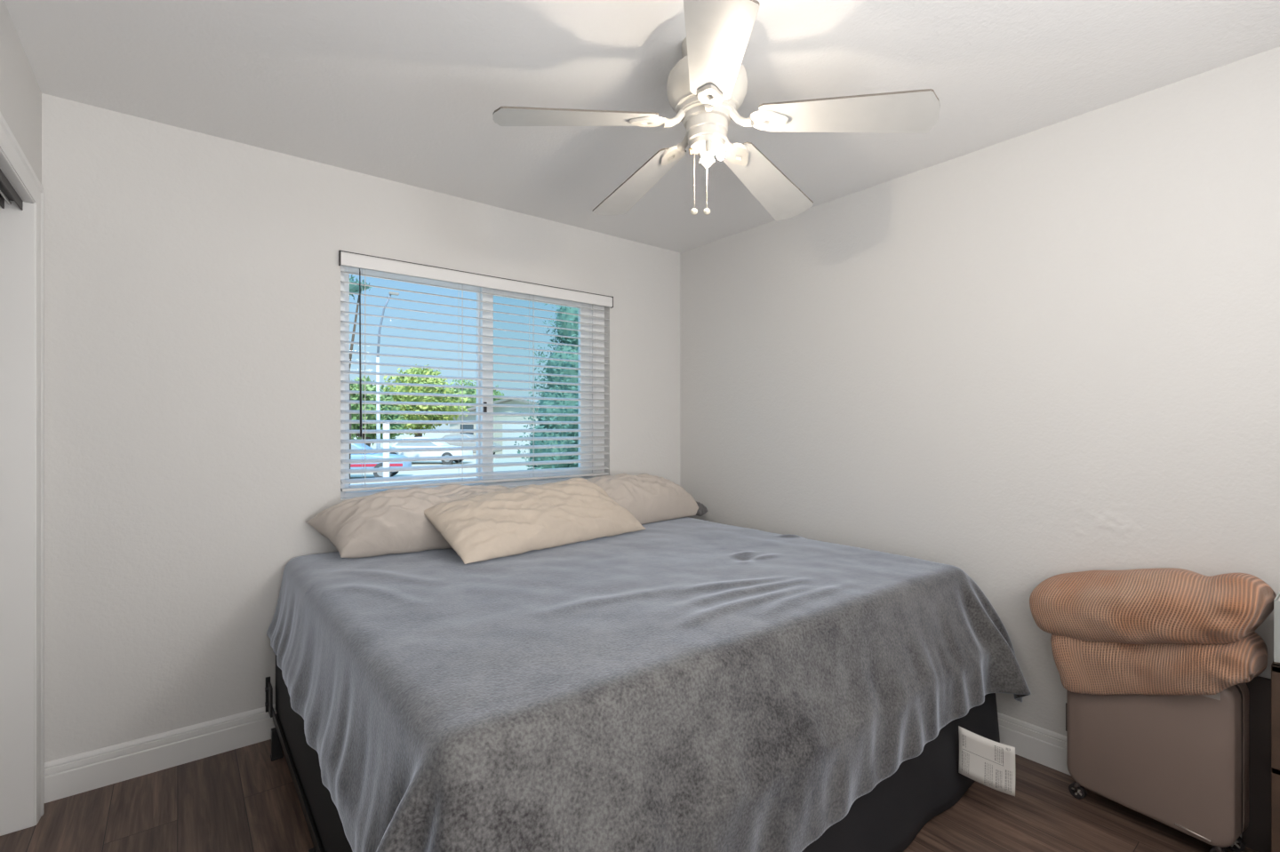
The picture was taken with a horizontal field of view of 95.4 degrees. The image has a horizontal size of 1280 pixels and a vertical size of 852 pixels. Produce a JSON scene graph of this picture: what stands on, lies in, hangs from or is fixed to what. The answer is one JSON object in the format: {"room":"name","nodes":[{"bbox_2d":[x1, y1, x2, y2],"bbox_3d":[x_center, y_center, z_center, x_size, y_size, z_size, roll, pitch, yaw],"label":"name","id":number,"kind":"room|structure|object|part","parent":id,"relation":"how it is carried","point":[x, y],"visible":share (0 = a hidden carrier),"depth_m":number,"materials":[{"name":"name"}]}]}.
{"room":"bedroom","nodes":[
{"label":"bedroom","id":0,"kind":"room"},
{"bbox_2d":[0,0,41,203],"bbox_3d":[-0.799,0.074,0.321,0.120,2.440,4.198,0,0,-38],"label":"wall","id":1,"kind":"structure","parent":0,"point":[20,94],"depth_m":1.73,"materials":[{"name":"white light grey-white paint"}]},
{"bbox_2d":[0,168,23,210],"bbox_3d":[-1.408,-0.703,1.081,0.083,0.033,1.925,0,0,-38],"label":"door track","id":2,"kind":"object","parent":1,"relation":"attached to","point":[7,192],"visible":1,"depth_m":1.76,"materials":[{"name":"grey metal"}]},
{"bbox_2d":[0,148,34,836],"bbox_3d":[-1.402,0.281,1.083,0.124,2.026,1.964,0,0,-38],"label":"trim","id":3,"kind":"structure","parent":1,"relation":"attached to","point":[17,226],"depth_m":1.86,"materials":[{"name":"white paint"}]},
{"bbox_2d":[0,112,44,825],"bbox_3d":[-1.350,0.246,1.124,0.016,2.096,2.104,0,0,-38],"label":"trim","id":4,"kind":"structure","parent":1,"relation":"attached to","point":[11,148],"depth_m":1.90,"materials":[{"name":"white paint"}]},
{"bbox_2d":[41,93,679,762],"bbox_3d":[-1.237,0.074,2.744,4.009,2.440,0.140,0,0,-38],"label":"wall","id":5,"kind":"structure","parent":0,"point":[192,279],"depth_m":2.28,"materials":[{"name":"white light grey-white paint"}]},
{"bbox_2d":[44,704,276,803],"bbox_3d":[-0.891,1.228,2.919,2.969,0.133,0.017,0,0,-38],"label":"baseboard","id":6,"kind":"structure","parent":5,"relation":"attached to","point":[76,774],"depth_m":2.17,"materials":[{"name":"white paint"}]},
{"bbox_2d":[340,265,604,501],"bbox_3d":[-0.799,-0.218,3.092,1.465,1.100,0.140,0,0,-38],"label":"window","id":7,"kind":"structure","parent":5,"relation":"in","point":[345,277],"depth_m":3.09,"materials":[{"name":"white plastic"}]},
{"bbox_3d":[-1.102,-0.218,2.904,0.703,1.044,0.027,0,0,-38],"label":"fixed sash","id":8,"kind":"part","parent":7,"relation":"part of","materials":[{"name":"clear glass"}]},
{"bbox_3d":[-0.772,0.329,3.059,1.465,0.006,0.055,0,0,-38],"label":"sill","id":9,"kind":"part","parent":7,"relation":"part of","materials":[{"name":"white paint"}]},
{"bbox_2d":[338,249,613,492],"bbox_3d":[-0.758,-0.242,3.044,1.482,1.072,0.077,0,0,-38],"label":"window blind","id":10,"kind":"object","parent":7,"relation":"attached to","point":[347,259],"visible":0.92,"depth_m":2.94,"materials":[{"name":"white plastic"}]},
{"bbox_3d":[-1.260,-0.221,2.662,0.010,1.010,0.052,0,0,-38],"label":"ladder cord","id":11,"kind":"part","parent":10,"relation":"part of","materials":[{"name":"white fabric"}]},
{"bbox_3d":[-0.768,0.287,3.053,1.451,0.014,0.044,0,0,-38],"label":"rail","id":12,"kind":"part","parent":10,"relation":"part of","materials":[{"name":"white plastic"}]},
{"bbox_3d":[-0.591,-0.221,3.193,0.010,1.010,0.052,0,0,-38],"label":"ladder cord","id":13,"kind":"part","parent":10,"relation":"part of","materials":[{"name":"white fabric"}]},
{"bbox_3d":[-0.568,-0.218,3.289,0.693,1.044,0.028,0,0,-38],"label":"sliding sash","id":14,"kind":"part","parent":7,"relation":"part of","materials":[{"name":"clear glass"}]},
{"bbox_2d":[0,739,1257,851],"bbox_3d":[0.112,1.344,1.046,4.009,0.100,4.478,0,0,-38],"label":"floor","id":15,"kind":"structure","parent":0,"point":[239,800],"depth_m":1.92,"materials":[{"name":"brown wood"}]},
{"bbox_2d":[264,676,324,851],"bbox_3d":[-0.077,1.159,2.337,2.231,0.270,1.855,0,0,-38],"label":"frame","id":16,"kind":"object","parent":15,"relation":"on","point":[278,740],"visible":0.16,"depth_m":2.06,"materials":[{"name":"black metal"}]},
{"bbox_3d":[-1.418,1.238,2.271,0.040,0.112,0.040,0,0,-38],"label":"leg","id":17,"kind":"part","parent":16,"relation":"part of","materials":[{"name":"black metal"}]},
{"bbox_3d":[-0.902,1.238,1.621,0.040,0.112,0.040,0,0,-38],"label":"leg","id":18,"kind":"part","parent":16,"relation":"part of","materials":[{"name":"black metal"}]},
{"bbox_2d":[275,655,999,851],"bbox_3d":[-0.035,1.052,2.322,2.211,0.460,1.921,0,0,-38],"label":"bed base","id":19,"kind":"object","parent":16,"relation":"on","point":[889,818],"visible":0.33,"depth_m":1.80,"materials":[{"name":"black fabric"}]},
{"bbox_2d":[266,517,1031,851],"bbox_3d":[-0.043,0.911,2.258,2.406,0.745,2.055,0,0,-38],"label":"fleece blanket","id":20,"kind":"object","parent":19,"relation":"on","point":[684,684],"visible":0.94,"depth_m":1.49,"materials":[{"name":"grey fabric"}]},
{"bbox_2d":[306,484,508,558],"bbox_3d":[-0.891,0.401,2.621,1.020,0.276,0.409,0,0,-38],"label":"bed pillow","id":21,"kind":"object","parent":20,"relation":"on","point":[389,522],"visible":0.52,"depth_m":2.41,"materials":[{"name":"beige fabric"}]},
{"bbox_2d":[424,477,645,564],"bbox_3d":[-0.406,0.399,2.680,1.087,0.281,0.352,0,0,-38],"label":"bed pillow","id":22,"kind":"object","parent":20,"relation":"on","point":[518,520],"visible":1,"depth_m":2.54,"materials":[{"name":"beige fabric"}]},
{"bbox_2d":[585,473,707,524],"bbox_3d":[-0.021,0.403,3.314,1.030,0.272,0.406,0,0,-38],"label":"bed pillow","id":23,"kind":"object","parent":20,"relation":"on","point":[650,499],"visible":0.62,"depth_m":3.24,"materials":[{"name":"beige fabric"}]},
{"bbox_2d":[958,726,1015,796],"bbox_3d":[1.157,1.117,1.945,0.164,0.183,0.005,0,0,34],"label":"label","id":24,"kind":"object","parent":19,"relation":"attached to","point":[990,764],"visible":1,"depth_m":1.94,"materials":[{"name":"white paper"}]},
{"bbox_2d":[1065,683,1248,851],"bbox_3d":[1.662,1.022,1.906,0.163,0.545,0.446,0,0,-31],"label":"suitcase","id":25,"kind":"object","parent":15,"relation":"on","point":[1180,763],"visible":0.86,"depth_m":1.79,"materials":[{"name":"taupe brown hard plastic shell"},{"name":"dark rubber"}]},
{"bbox_3d":[1.531,1.042,2.075,0.012,0.116,0.023,0,0,-31],"label":"handle","id":26,"kind":"part","parent":25,"relation":"part of","materials":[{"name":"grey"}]},
{"bbox_2d":[1029,568,1276,695],"bbox_3d":[1.623,0.677,1.899,0.290,0.475,0.604,0,0,-38],"label":"knit throw","id":27,"kind":"object","parent":25,"relation":"on","point":[1161,631],"visible":1,"depth_m":1.80,"materials":[{"name":"orange fabric"}]},
{"bbox_3d":[1.663,0.790,1.751,0.002,0.028,0.120,0,0,-31],"label":"name plate","id":28,"kind":"part","parent":25,"relation":"part of","materials":[{"name":"silver metal"}]},
{"bbox_2d":[1241,660,1279,851],"bbox_3d":[1.936,0.972,1.506,0.260,0.645,0.550,0,0,-38],"label":"dresser","id":29,"kind":"object","parent":15,"relation":"on","point":[1262,834],"visible":0.81,"depth_m":1.76,"materials":[{"name":"brown wood"}]},
{"bbox_2d":[1271,660,1279,672],"bbox_3d":[1.954,0.658,1.470,0.244,0.018,0.471,0,0,-38],"label":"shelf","id":30,"kind":"object","parent":29,"relation":"attached to","point":[1275,667],"depth_m":1.58,"materials":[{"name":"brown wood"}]},
{"bbox_3d":[1.733,0.972,1.573,0.024,0.645,0.035,0,0,-38],"label":"post","id":31,"kind":"part","parent":29,"relation":"part of","materials":[{"name":"brown wood"}]},
{"bbox_2d":[1273,591,1279,663],"bbox_3d":[1.823,0.564,1.644,0.180,0.169,0.030,0,0,-38],"label":"ring binder","id":32,"kind":"object","parent":29,"relation":"on","point":[1276,602],"visible":1,"depth_m":1.60,"materials":[{"name":"grey"}]},
{"bbox_2d":[3,0,1279,253],"bbox_3d":[0.112,-1.206,1.046,4.009,0.120,4.478,0,0,-38],"label":"ceiling","id":33,"kind":"structure","parent":0,"point":[404,92],"depth_m":1.88,"materials":[{"name":"white paint"}]},
{"bbox_2d":[492,0,939,221],"bbox_3d":[0.196,-0.891,1.785,1.196,0.510,1.183,0,0,-38],"label":"ceiling fan","id":34,"kind":"object","parent":33,"relation":"hanging from","point":[707,87],"visible":1,"depth_m":1.65,"materials":[{"name":"white metal"}]},
{"bbox_3d":[-0.179,-0.875,1.655,0.464,0.077,0.151,0,0,-14],"label":"blade","id":35,"kind":"part","parent":34,"relation":"part of","materials":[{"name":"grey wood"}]},
{"bbox_3d":[-0.007,-0.862,2.082,0.151,0.090,0.464,0,0,-32],"label":"blade","id":36,"kind":"part","parent":34,"relation":"part of","materials":[{"name":"grey wood"}]},
{"bbox_2d":[688,147,697,154],"bbox_3d":[0.160,-0.829,1.750,0.027,0.023,0.018,0,0,0],"label":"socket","id":37,"kind":"object","parent":34,"relation":"attached to","point":[692,150],"depth_m":1.74,"materials":[{"name":"white"}]},
{"bbox_3d":[0.163,-0.645,1.750,0.021,0.019,0.021,0,0,-38],"label":"pull knob","id":38,"kind":"part","parent":34,"relation":"part of","materials":[{"name":"beige plastic"}]},
{"bbox_3d":[0.201,-0.645,1.750,0.021,0.019,0.021,0,0,-38],"label":"pull knob","id":39,"kind":"part","parent":34,"relation":"part of","materials":[{"name":"beige plastic"}]},
{"bbox_2d":[704,139,711,155],"bbox_3d":[0.201,-0.816,1.704,0.020,0.051,0.039,0,0,1],"label":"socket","id":40,"kind":"object","parent":34,"relation":"attached to","point":[708,142],"depth_m":1.69,"materials":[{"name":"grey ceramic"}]},
{"bbox_3d":[0.200,-0.781,1.693,0.020,0.024,0.020,0,0,-38],"label":"bulb","id":41,"kind":"part","parent":34,"relation":"part of","materials":[{"name":"white glass"}]},
{"bbox_3d":[0.242,-0.815,1.750,0.023,0.028,0.023,0,0,-38],"label":"bulb","id":42,"kind":"part","parent":34,"relation":"part of","materials":[{"name":"white glass"}]},
{"bbox_3d":[0.175,-0.871,1.359,0.151,0.086,0.464,0,0,4],"label":"blade","id":43,"kind":"part","parent":34,"relation":"part of","materials":[{"name":"grey wood"}]},
{"bbox_3d":[0.453,-0.850,2.051,0.151,0.106,0.464,0,0,40],"label":"blade","id":44,"kind":"part","parent":34,"relation":"part of","materials":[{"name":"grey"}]},
{"bbox_3d":[0.565,-0.856,1.604,0.464,0.103,0.151,0,0,22],"label":"blade","id":45,"kind":"part","parent":34,"relation":"part of","materials":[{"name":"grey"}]},
{"bbox_2d":[680,46,1279,736],"bbox_3d":[1.669,0.074,2.193,0.143,2.440,4.338,0,0,-38],"label":"wall","id":46,"kind":"structure","parent":0,"point":[1018,364],"depth_m":2.28,"materials":[{"name":"white paint"}]},
{"bbox_2d":[997,712,1241,838],"bbox_3d":[1.565,1.228,2.200,0.017,0.133,4.198,0,0,-38],"label":"baseboard","id":47,"kind":"structure","parent":46,"relation":"attached to","point":[1048,748],"depth_m":2.24,"materials":[{"name":"white paint"}]},
{"label":"outside","id":48,"kind":"structure","parent":0,"visible":0},
{"bbox_2d":[350,432,540,484],"bbox_3d":[-39.655,2.044,98.130,220.000,0.100,197.002,0,0,-38],"label":"ground","id":49,"kind":"structure","parent":48,"point":[430,435],"depth_m":27.77,"materials":[{"name":"concrete"}]},
{"bbox_2d":[349,274,371,485],"bbox_3d":[-4.893,-0.406,8.727,1.330,4.804,1.386,0,0,8],"label":"palm tree","id":50,"kind":"object","parent":49,"relation":"on","point":[353,288],"visible":0.1,"depth_m":9.04,"materials":[{"name":"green plant"}]},
{"bbox_2d":[350,375,407,447],"bbox_3d":[-12.832,-0.175,26.966,4.180,4.392,3.081,0,0,-38],"label":"leafy tree","id":51,"kind":"object","parent":49,"relation":"on","point":[353,387],"visible":0.29,"depth_m":26.60,"materials":[{"name":"green plant"}]},
{"bbox_2d":[350,443,411,477],"bbox_3d":[-11.027,1.284,21.999,4.286,1.420,1.820,0,0,-13],"label":"car","id":52,"kind":"object","parent":49,"relation":"on","point":[354,446],"visible":0.19,"depth_m":21.42,"materials":[{"name":"blue paint"}]},
{"bbox_2d":[383,424,389,482],"bbox_3d":[-4.361,0.970,10.000,0.110,2.047,0.110,0,0,-38],"label":"post","id":53,"kind":"object","parent":49,"relation":"on","point":[386,427],"visible":0.16,"depth_m":9.95,"materials":[{"name":"white paint"}]},
{"bbox_2d":[376,291,399,448],"bbox_3d":[-10.423,-1.768,24.015,0.894,7.526,0.295,0,0,-12],"label":"street lamp","id":54,"kind":"object","parent":49,"relation":"on","point":[378,416],"visible":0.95,"depth_m":23.96,"materials":[{"name":"grey metal"}]},
{"bbox_3d":[-10.549,-4.167,24.000,0.628,2.656,0.100,0,0,0],"label":"arm","id":55,"kind":"part","parent":54,"relation":"part of","materials":[{"name":"grey metal"}]},
{"bbox_2d":[383,364,469,437],"bbox_3d":[-14.602,-1.032,37.975,6.914,6.109,4.573,0,0,-38],"label":"leafy tree","id":56,"kind":"object","parent":49,"relation":"on","point":[416,371],"visible":0.52,"depth_m":37.22,"materials":[{"name":"green plant"}]},
{"bbox_2d":[380,436,472,464],"bbox_3d":[-11.370,1.284,31.000,4.486,1.420,1.820,0,0,2],"label":"car","id":57,"kind":"object","parent":49,"relation":"on","point":[397,445],"visible":0.51,"depth_m":30.15,"materials":[{"name":"white paint"}]},
{"bbox_3d":[-11.644,0.839,31.007,2.221,0.350,1.470,0,0,2],"label":"window panel","id":58,"kind":"part","parent":57,"relation":"part of","materials":[{"name":"clear glass"}]},
{"bbox_2d":[435,379,504,420],"bbox_3d":[-18.359,-1.642,62.285,9.874,7.309,6.323,0,0,-38],"label":"leafy tree","id":59,"kind":"object","parent":49,"relation":"on","point":[465,391],"visible":0.16,"depth_m":60.62,"materials":[{"name":"green plant"}]},
{"bbox_2d":[441,433,502,455],"bbox_3d":[-11.139,1.244,37.000,4.386,1.500,1.820,0,0,2],"label":"car","id":60,"kind":"object","parent":49,"relation":"on","point":[458,436],"visible":0.21,"depth_m":36.25,"materials":[{"name":"white paint"}]},
{"bbox_3d":[-11.408,0.774,37.007,2.171,0.370,1.470,0,0,2],"label":"window panel","id":61,"kind":"part","parent":60,"relation":"part of","materials":[{"name":"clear glass"}]},
{"bbox_2d":[449,399,539,454],"bbox_3d":[-6.542,-0.006,43.769,14.500,4.000,9.000,0,0,32],"label":"house","id":62,"kind":"structure","parent":49,"relation":"on","point":[516,410],"depth_m":40.61,"materials":[{"name":"beige paint"}]},
{"bbox_3d":[-12.790,0.444,42.967,1.400,1.100,0.040,0,0,32],"label":"window panel","id":63,"kind":"part","parent":62,"relation":"part of","materials":[{"name":"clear glass"}]},
{"bbox_3d":[-7.557,0.844,39.642,5.000,2.300,0.060,0,0,32],"label":"garage door","id":64,"kind":"part","parent":62,"relation":"part of","materials":[{"name":"white"}]},
{"bbox_2d":[513,304,577,470],"bbox_3d":[-1.501,-0.640,13.268,2.738,5.282,2.220,0,0,-38],"label":"cypress tree","id":65,"kind":"object","parent":49,"relation":"on","point":[565,309],"visible":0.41,"depth_m":12.55,"materials":[{"name":"green plant"}]}
]}

